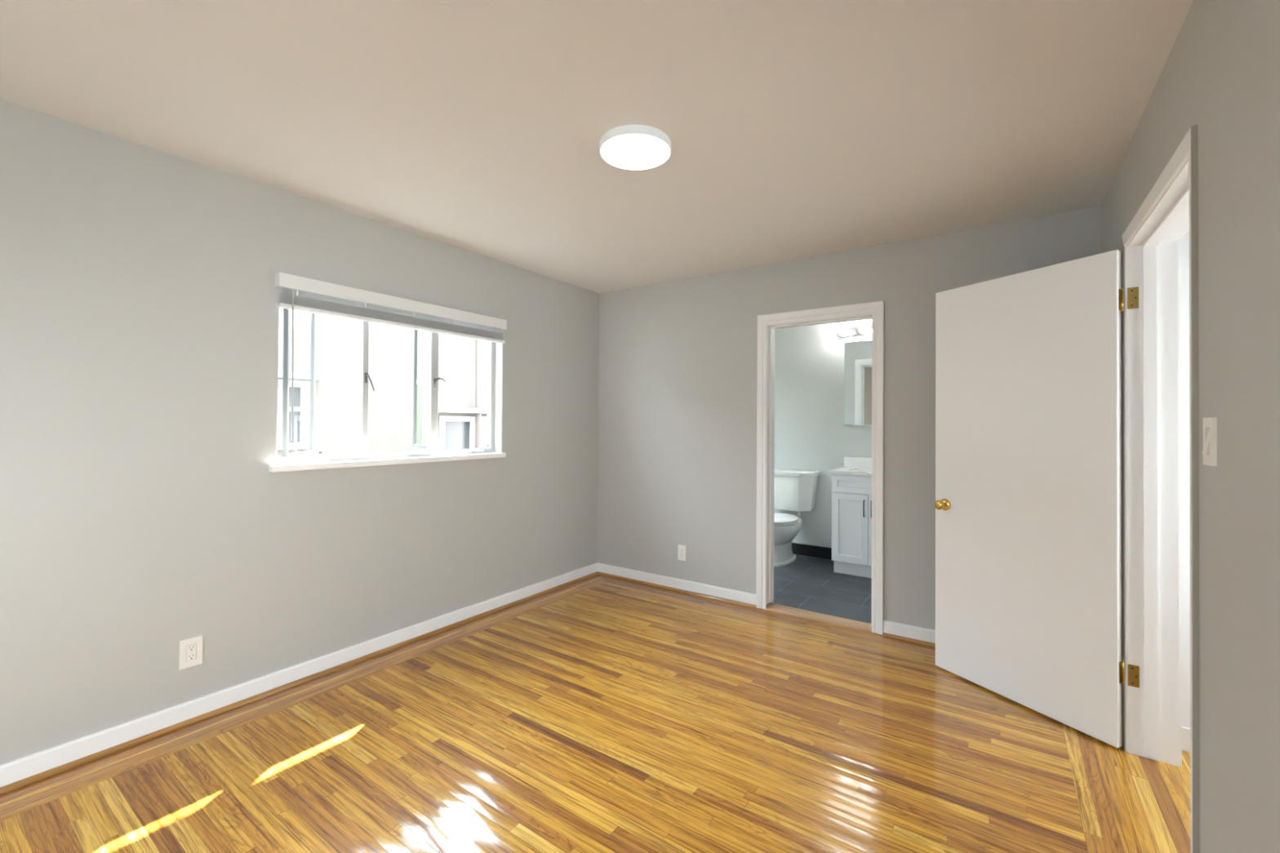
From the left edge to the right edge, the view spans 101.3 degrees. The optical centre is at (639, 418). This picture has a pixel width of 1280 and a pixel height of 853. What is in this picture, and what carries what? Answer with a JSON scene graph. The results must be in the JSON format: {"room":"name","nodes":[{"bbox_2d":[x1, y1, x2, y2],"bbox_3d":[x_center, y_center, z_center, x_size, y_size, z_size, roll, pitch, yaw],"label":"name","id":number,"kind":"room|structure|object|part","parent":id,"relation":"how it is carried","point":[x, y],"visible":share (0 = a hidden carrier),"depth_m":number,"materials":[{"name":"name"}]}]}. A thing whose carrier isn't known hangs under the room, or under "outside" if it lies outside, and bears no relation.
{"room":"empty bedroom","nodes":[
{"label":"empty bedroom","id":0,"kind":"room"},
{"bbox_2d":[0,98,599,764],"bbox_3d":[-1.720,0.113,2.800,0.140,2.487,4.550,0,-1,35],"label":"wall","id":1,"kind":"structure","parent":0,"point":[143,513],"depth_m":2.32,"materials":[{"name":"grey paint"}]},
{"bbox_2d":[178,635,202,670],"bbox_3d":[-1.972,1.027,2.306,0.008,0.126,0.079,0,-1,35],"label":"wall outlet","id":2,"kind":"object","parent":1,"relation":"attached to","point":[190,649],"visible":1,"depth_m":2.30,"materials":[{"name":"white plastic"}]},
{"bbox_2d":[186,643,195,661],"bbox_3d":[-1.972,1.027,2.306,0.007,0.067,0.033,0,-1,35],"label":"receptacle","id":3,"kind":"object","parent":2,"relation":"attached to","point":[190,647],"depth_m":2.30,"materials":[{"name":"white plastic"}]},
{"bbox_2d":[0,562,598,787],"bbox_3d":[-1.664,1.283,2.748,0.013,0.076,4.550,0,-1,35],"label":"baseboard","id":4,"kind":"structure","parent":1,"relation":"attached to","point":[11,772],"depth_m":2.44,"materials":[{"name":"white paint"}]},
{"bbox_2d":[0,571,598,795],"bbox_3d":[-1.658,1.327,2.743,0.028,0.019,4.550,0,-1,35],"label":"trim","id":5,"kind":"structure","parent":1,"relation":"attached to","point":[84,760],"depth_m":2.43,"materials":[{"name":"brown wood"}]},
{"bbox_2d":[268,286,506,472],"bbox_3d":[-1.581,-0.214,3.282,0.548,0.960,1.445,0,-1,35],"label":"window","id":6,"kind":"structure","parent":1,"relation":"in","point":[295,461],"depth_m":3.11,"materials":[{"name":"grey metal"}]},
{"bbox_3d":[-1.894,-0.226,2.927,0.022,0.865,0.431,0,0,-15],"label":"sash","id":7,"kind":"part","parent":6,"relation":"part of","materials":[{"name":"grey metal"}]},
{"bbox_3d":[-1.733,0.199,2.739,0.020,0.044,0.107,0,-1,43],"label":"crank handle","id":8,"kind":"part","parent":6,"relation":"part of","materials":[{"name":"silver metal"}]},
{"bbox_3d":[-1.550,-0.208,3.019,0.047,0.097,0.018,1,-1,-34],"label":"lever","id":9,"kind":"part","parent":6,"relation":"part of","materials":[{"name":"grey metal"}]},
{"bbox_3d":[-1.425,0.250,3.169,0.162,0.032,1.445,0,-1,35],"label":"sill","id":10,"kind":"part","parent":6,"relation":"part of","materials":[{"name":"white paint"}]},
{"bbox_2d":[274,271,506,440],"bbox_3d":[-1.364,-0.294,3.133,0.062,0.822,1.417,0,-1,35],"label":"window blind","id":11,"kind":"object","parent":6,"relation":"attached to","point":[293,299],"visible":1,"depth_m":2.95,"materials":[{"name":"white plastic"}]},
{"bbox_3d":[-1.367,-0.549,3.136,0.047,0.019,1.403,0,-1,35],"label":"rail","id":12,"kind":"part","parent":11,"relation":"part of","materials":[{"name":"white plastic"}]},
{"bbox_3d":[-1.484,-0.226,3.574,0.022,0.850,0.390,1,-1,-37],"label":"sash","id":13,"kind":"part","parent":6,"relation":"part of","materials":[{"name":"grey metal"}]},
{"bbox_3d":[-1.290,-0.245,3.392,0.076,0.041,0.020,1,-1,-41],"label":"lever","id":14,"kind":"part","parent":6,"relation":"part of","materials":[{"name":"grey metal"}]},
{"bbox_3d":[-1.108,0.209,3.644,0.020,0.044,0.107,0,-1,43],"label":"crank handle","id":15,"kind":"part","parent":6,"relation":"part of","materials":[{"name":"silver metal"}]},
{"bbox_2d":[0,574,1191,852],"bbox_3d":[0.187,1.347,1.383,4.890,0.020,4.690,0,-1,35],"label":"floor","id":16,"kind":"structure","parent":0,"point":[597,713],"depth_m":2.04,"materials":[{"name":"brown wood"}]},
{"bbox_2d":[0,0,1193,293],"bbox_3d":[-0.274,-1.195,1.816,3.639,0.130,4.830,0,-1,35],"label":"ceiling","id":17,"kind":"structure","parent":0,"point":[795,129],"depth_m":1.89,"materials":[{"name":"white paint"}]},
{"bbox_2d":[599,124,671,169],"bbox_3d":[-0.019,-1.107,2.154,0.294,0.038,0.294,0,-1,35],"label":"ceiling light","id":18,"kind":"object","parent":17,"relation":"in","point":[634,146],"visible":1,"depth_m":2.10,"materials":[{"name":"white plastic"}]},
{"bbox_2d":[773,319,871,547],"bbox_3d":[1.788,0.152,5.293,3.080,2.487,0.140,0,-1,35],"label":"wall","id":19,"kind":"structure","parent":0,"point":[811,433],"depth_m":5.24,"materials":[{"name":"grey paint"}]},
{"bbox_2d":[791,542,831,559],"bbox_3d":[1.738,1.319,5.221,2.800,0.112,0.012,0,-1,35],"label":"baseboard","id":20,"kind":"structure","parent":19,"relation":"attached to","point":[820,552],"depth_m":5.23,"materials":[{"name":"black tile"}]},
{"bbox_2d":[836,324,871,339],"bbox_3d":[2.180,-0.830,4.848,0.722,0.116,0.163,0,-1,35],"label":"vanity light","id":21,"kind":"object","parent":19,"relation":"attached to","point":[862,331],"visible":0.54,"depth_m":4.96,"materials":[{"name":"silver metal"}]},
{"bbox_3d":[1.929,-0.833,4.987,0.094,0.094,0.106,0,-1,35],"label":"bulb","id":22,"kind":"part","parent":21,"relation":"part of","materials":[{"name":"white glass"}]},
{"bbox_3d":[2.086,-0.833,4.879,0.094,0.094,0.106,0,-1,35],"label":"bulb","id":23,"kind":"part","parent":21,"relation":"part of","materials":[{"name":"white glass"}]},
{"bbox_2d":[844,339,871,425],"bbox_3d":[2.211,-0.334,4.858,0.590,0.790,0.101,0,-1,35],"label":"medicine cabinet","id":24,"kind":"object","parent":19,"relation":"attached to","point":[857,354],"visible":0.41,"depth_m":4.92,"materials":[{"name":"white paint"}]},
{"bbox_2d":[844,456,871,468],"bbox_3d":[2.227,0.414,4.880,0.628,0.097,0.020,0,-1,35],"label":"backsplash","id":25,"kind":"structure","parent":19,"relation":"attached to","point":[856,462],"depth_m":4.98,"materials":[{"name":"white stone"}]},
{"bbox_2d":[773,554,871,623],"bbox_3d":[1.302,1.378,4.590,2.800,0.020,1.585,0,-1,35],"label":"floor","id":26,"kind":"structure","parent":0,"point":[811,584],"depth_m":4.21,"materials":[{"name":"tile"}]},
{"bbox_2d":[773,468,818,566],"bbox_3d":[1.359,0.943,5.050,0.512,0.857,0.720,0,-1,35],"label":"toilet","id":27,"kind":"object","parent":26,"relation":"on","point":[795,491],"visible":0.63,"depth_m":5.11,"materials":[{"name":"white ceramic"}]},
{"bbox_3d":[1.289,0.958,4.949,0.372,0.017,0.471,0,-1,35],"label":"seat","id":28,"kind":"part","parent":27,"relation":"part of","materials":[{"name":"white plastic"}]},
{"bbox_3d":[1.292,0.934,4.954,0.372,0.025,0.486,0,-1,35],"label":"seat lid","id":29,"kind":"part","parent":27,"relation":"part of","materials":[{"name":"white plastic"}]},
{"bbox_3d":[1.332,1.170,5.011,0.372,0.403,0.623,0,-1,35],"label":"bowl","id":30,"kind":"part","parent":27,"relation":"part of","materials":[{"name":"white ceramic"}]},
{"bbox_3d":[1.500,0.739,5.254,0.486,0.346,0.220,0,-1,35],"label":"tank","id":31,"kind":"part","parent":27,"relation":"part of","materials":[{"name":"white ceramic"}]},
{"bbox_3d":[1.498,0.541,5.252,0.512,0.048,0.238,0,-1,35],"label":"tank lid","id":32,"kind":"part","parent":27,"relation":"part of","materials":[{"name":"white ceramic"}]},
{"bbox_2d":[829,456,871,577],"bbox_3d":[2.075,0.868,4.660,0.632,1.010,0.544,0,-1,35],"label":"vanity cabinet","id":33,"kind":"object","parent":26,"relation":"on","point":[851,483],"visible":0.6,"depth_m":4.56,"materials":[{"name":"white paint"}]},
{"bbox_3d":[1.820,0.949,4.556,0.298,0.600,0.019,0,-1,35],"label":"cabinet door","id":34,"kind":"part","parent":33,"relation":"part of","materials":[{"name":"white paint"}]},
{"bbox_2d":[829,466,871,475],"bbox_3d":[2.083,0.474,4.670,0.632,0.028,0.527,0,-1,35],"label":"countertop","id":35,"kind":"structure","parent":33,"relation":"on","point":[843,470],"depth_m":4.58,"materials":[{"name":"white stone"}]},
{"bbox_2d":[848,469,871,471],"bbox_3d":[2.062,0.540,4.643,0.390,0.154,0.300,0,-1,35],"label":"basin","id":36,"kind":"object","parent":35,"relation":"in","point":[855,470],"depth_m":4.82,"materials":[{"name":"white ceramic"}]},
{"bbox_3d":[1.946,0.566,4.473,0.600,0.153,0.019,0,-1,35],"label":"drawer","id":37,"kind":"part","parent":33,"relation":"part of","materials":[{"name":"white paint"}]},
{"bbox_3d":[1.906,0.764,4.468,0.011,0.147,0.032,0,-1,35],"label":"handle","id":38,"kind":"part","parent":33,"relation":"part of","materials":[{"name":"silver metal"}]},
{"bbox_3d":[2.068,0.949,4.385,0.298,0.600,0.019,0,-1,35],"label":"cabinet door","id":39,"kind":"part","parent":33,"relation":"part of","materials":[{"name":"white paint"}]},
{"bbox_3d":[1.955,0.764,4.433,0.011,0.147,0.032,0,-1,35],"label":"handle","id":40,"kind":"part","parent":33,"relation":"part of","materials":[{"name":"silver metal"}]},
{"bbox_2d":[597,206,1101,630],"bbox_3d":[1.052,0.136,3.735,3.639,2.487,0.140,0,-1,35],"label":"wall","id":41,"kind":"structure","parent":0,"point":[677,460],"depth_m":3.88,"materials":[{"name":"grey paint"}]},
{"bbox_2d":[597,562,755,604],"bbox_3d":[0.237,1.304,4.192,1.474,0.076,0.013,0,-1,35],"label":"baseboard","id":42,"kind":"structure","parent":41,"relation":"attached to","point":[731,594],"depth_m":4.13,"materials":[{"name":"white paint"}]},
{"bbox_2d":[597,571,756,608],"bbox_3d":[0.239,1.349,4.181,1.459,0.019,0.028,0,-1,35],"label":"trim","id":43,"kind":"structure","parent":41,"relation":"attached to","point":[736,602],"depth_m":4.11,"materials":[{"name":"brown wood"}]},
{"bbox_2d":[677,544,686,560],"bbox_3d":[0.330,1.056,4.133,0.074,0.119,0.008,0,-1,35],"label":"wall outlet","id":44,"kind":"object","parent":41,"relation":"attached to","point":[682,549],"visible":1,"depth_m":4.13,"materials":[{"name":"white plastic"}]},
{"bbox_2d":[755,300,884,635],"bbox_3d":[1.230,0.306,3.602,0.838,2.101,0.166,0,-1,35],"label":"door frame","id":45,"kind":"structure","parent":41,"relation":"attached to","point":[877,308],"depth_m":3.55,"materials":[{"name":"white paint"}]},
{"bbox_2d":[768,315,871,608],"bbox_3d":[1.232,0.329,3.606,0.698,1.992,0.035,0,-1,35],"label":"door stop","id":46,"kind":"object","parent":41,"relation":"attached to","point":[771,328],"visible":0.57,"depth_m":3.79,"materials":[{"name":"white paint"}]},
{"bbox_2d":[882,632,935,647],"bbox_3d":[1.952,1.350,2.997,1.038,0.019,0.028,0,-1,35],"label":"trim","id":47,"kind":"structure","parent":41,"relation":"attached to","point":[884,634],"depth_m":3.20,"materials":[{"name":"brown wood"}]},
{"bbox_2d":[883,620,935,643],"bbox_3d":[1.956,1.305,3.004,1.038,0.076,0.013,0,-1,35],"label":"baseboard","id":48,"kind":"structure","parent":41,"relation":"attached to","point":[889,627],"depth_m":3.21,"materials":[{"name":"white paint"}]},
{"bbox_2d":[1180,230,1190,728],"bbox_3d":[2.745,0.131,1.885,1.251,2.487,0.140,0,-1,35],"label":"wall","id":49,"kind":"structure","parent":0,"point":[1184,240],"depth_m":2.15,"materials":[{"name":"white paint"}]},
{"bbox_2d":[1182,726,1190,752],"bbox_3d":[2.638,1.307,1.853,1.111,0.095,0.012,0,-1,35],"label":"baseboard","id":50,"kind":"structure","parent":49,"relation":"attached to","point":[1185,731],"depth_m":2.13,"materials":[{"name":"white paint"}]},
{"bbox_2d":[1101,0,1279,852],"bbox_3d":[1.158,0.114,0.812,0.140,2.487,4.550,0,-1,35],"label":"wall","id":51,"kind":"structure","parent":0,"point":[1220,73],"depth_m":1.16,"materials":[{"name":"grey paint"}]},
{"bbox_2d":[934,249,1139,747],"bbox_3d":[1.808,0.325,2.490,0.159,2.034,0.856,1,0,-24],"label":"door","id":52,"kind":"structure","parent":51,"relation":"in","point":[1028,504],"depth_m":2.41,"materials":[{"name":"white paint"}]},
{"bbox_3d":[1.610,0.460,2.804,0.062,0.062,0.062,1,0,-24],"label":"knob","id":53,"kind":"part","parent":52,"relation":"part of","materials":[{"name":"gold metal"}]},
{"bbox_2d":[1121,124,1199,852],"bbox_3d":[1.785,0.287,1.717,0.170,2.123,1.045,0,-1,35],"label":"door frame","id":54,"kind":"structure","parent":51,"relation":"attached to","point":[1168,668],"depth_m":2.06,"materials":[{"name":"white paint"}]},
{"bbox_2d":[1142,185,1189,759],"bbox_3d":[1.777,0.317,1.722,0.040,2.039,0.902,0,-1,35],"label":"door stop","id":55,"kind":"object","parent":51,"relation":"attached to","point":[1181,206],"visible":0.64,"depth_m":2.08,"materials":[{"name":"white paint"}]},
{"bbox_2d":[1202,417,1217,466],"bbox_3d":[1.393,0.056,1.288,0.014,0.117,0.072,0,-1,35],"label":"light switch","id":56,"kind":"object","parent":51,"relation":"attached to","point":[1210,424],"visible":1,"depth_m":1.27,"materials":[{"name":"white plastic"}]},
{"label":"outside","id":57,"kind":"structure","parent":0,"visible":0},
{"bbox_3d":[0.031,2.059,4.333,17.000,0.100,18.000,0,-1,35],"label":"ground","id":58,"kind":"structure","parent":57,"visible":0},
{"bbox_2d":[277,307,488,457],"bbox_3d":[-3.996,0.403,6.527,3.880,3.200,13.200,0,-1,35],"label":"window glass","id":59,"kind":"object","parent":58,"relation":"on","point":[463,362],"visible":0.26,"depth_m":5.37,"materials":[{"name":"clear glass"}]},
{"bbox_3d":[-3.144,-0.036,4.716,0.010,0.560,0.220,0,-1,35],"label":"pane","id":60,"kind":"part","parent":59,"relation":"part of","materials":[{"name":"clear glass"}]},
{"bbox_2d":[278,371,327,380],"bbox_3d":[-3.041,-0.379,4.654,0.180,0.045,0.430,0,-1,35],"label":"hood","id":61,"kind":"object","parent":59,"relation":"attached to","point":[298,375],"depth_m":4.65,"materials":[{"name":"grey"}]},
{"bbox_2d":[438,407,487,413],"bbox_3d":[-1.868,-0.094,6.387,0.140,0.055,1.420,0,-1,35],"label":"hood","id":62,"kind":"object","parent":59,"relation":"attached to","point":[441,410],"depth_m":6.06,"materials":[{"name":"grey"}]},
{"bbox_3d":[-2.004,0.383,6.366,0.010,0.760,0.960,0,-1,35],"label":"pane","id":63,"kind":"part","parent":59,"relation":"part of","materials":[{"name":"clear glass"}]},
{"bbox_3d":[0.193,1.680,2.493,3.639,0.630,6.530,0,-1,35],"label":"foundation","id":64,"kind":"object","parent":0,"visible":0},
{"bbox_2d":[763,603,874,633],"bbox_3d":[1.223,1.353,3.593,0.737,0.013,0.148,0,-1,35],"label":"threshold","id":65,"kind":"object","parent":64,"relation":"on","point":[859,625],"visible":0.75,"depth_m":3.56,"materials":[{"name":"brown wood"}]}
]}

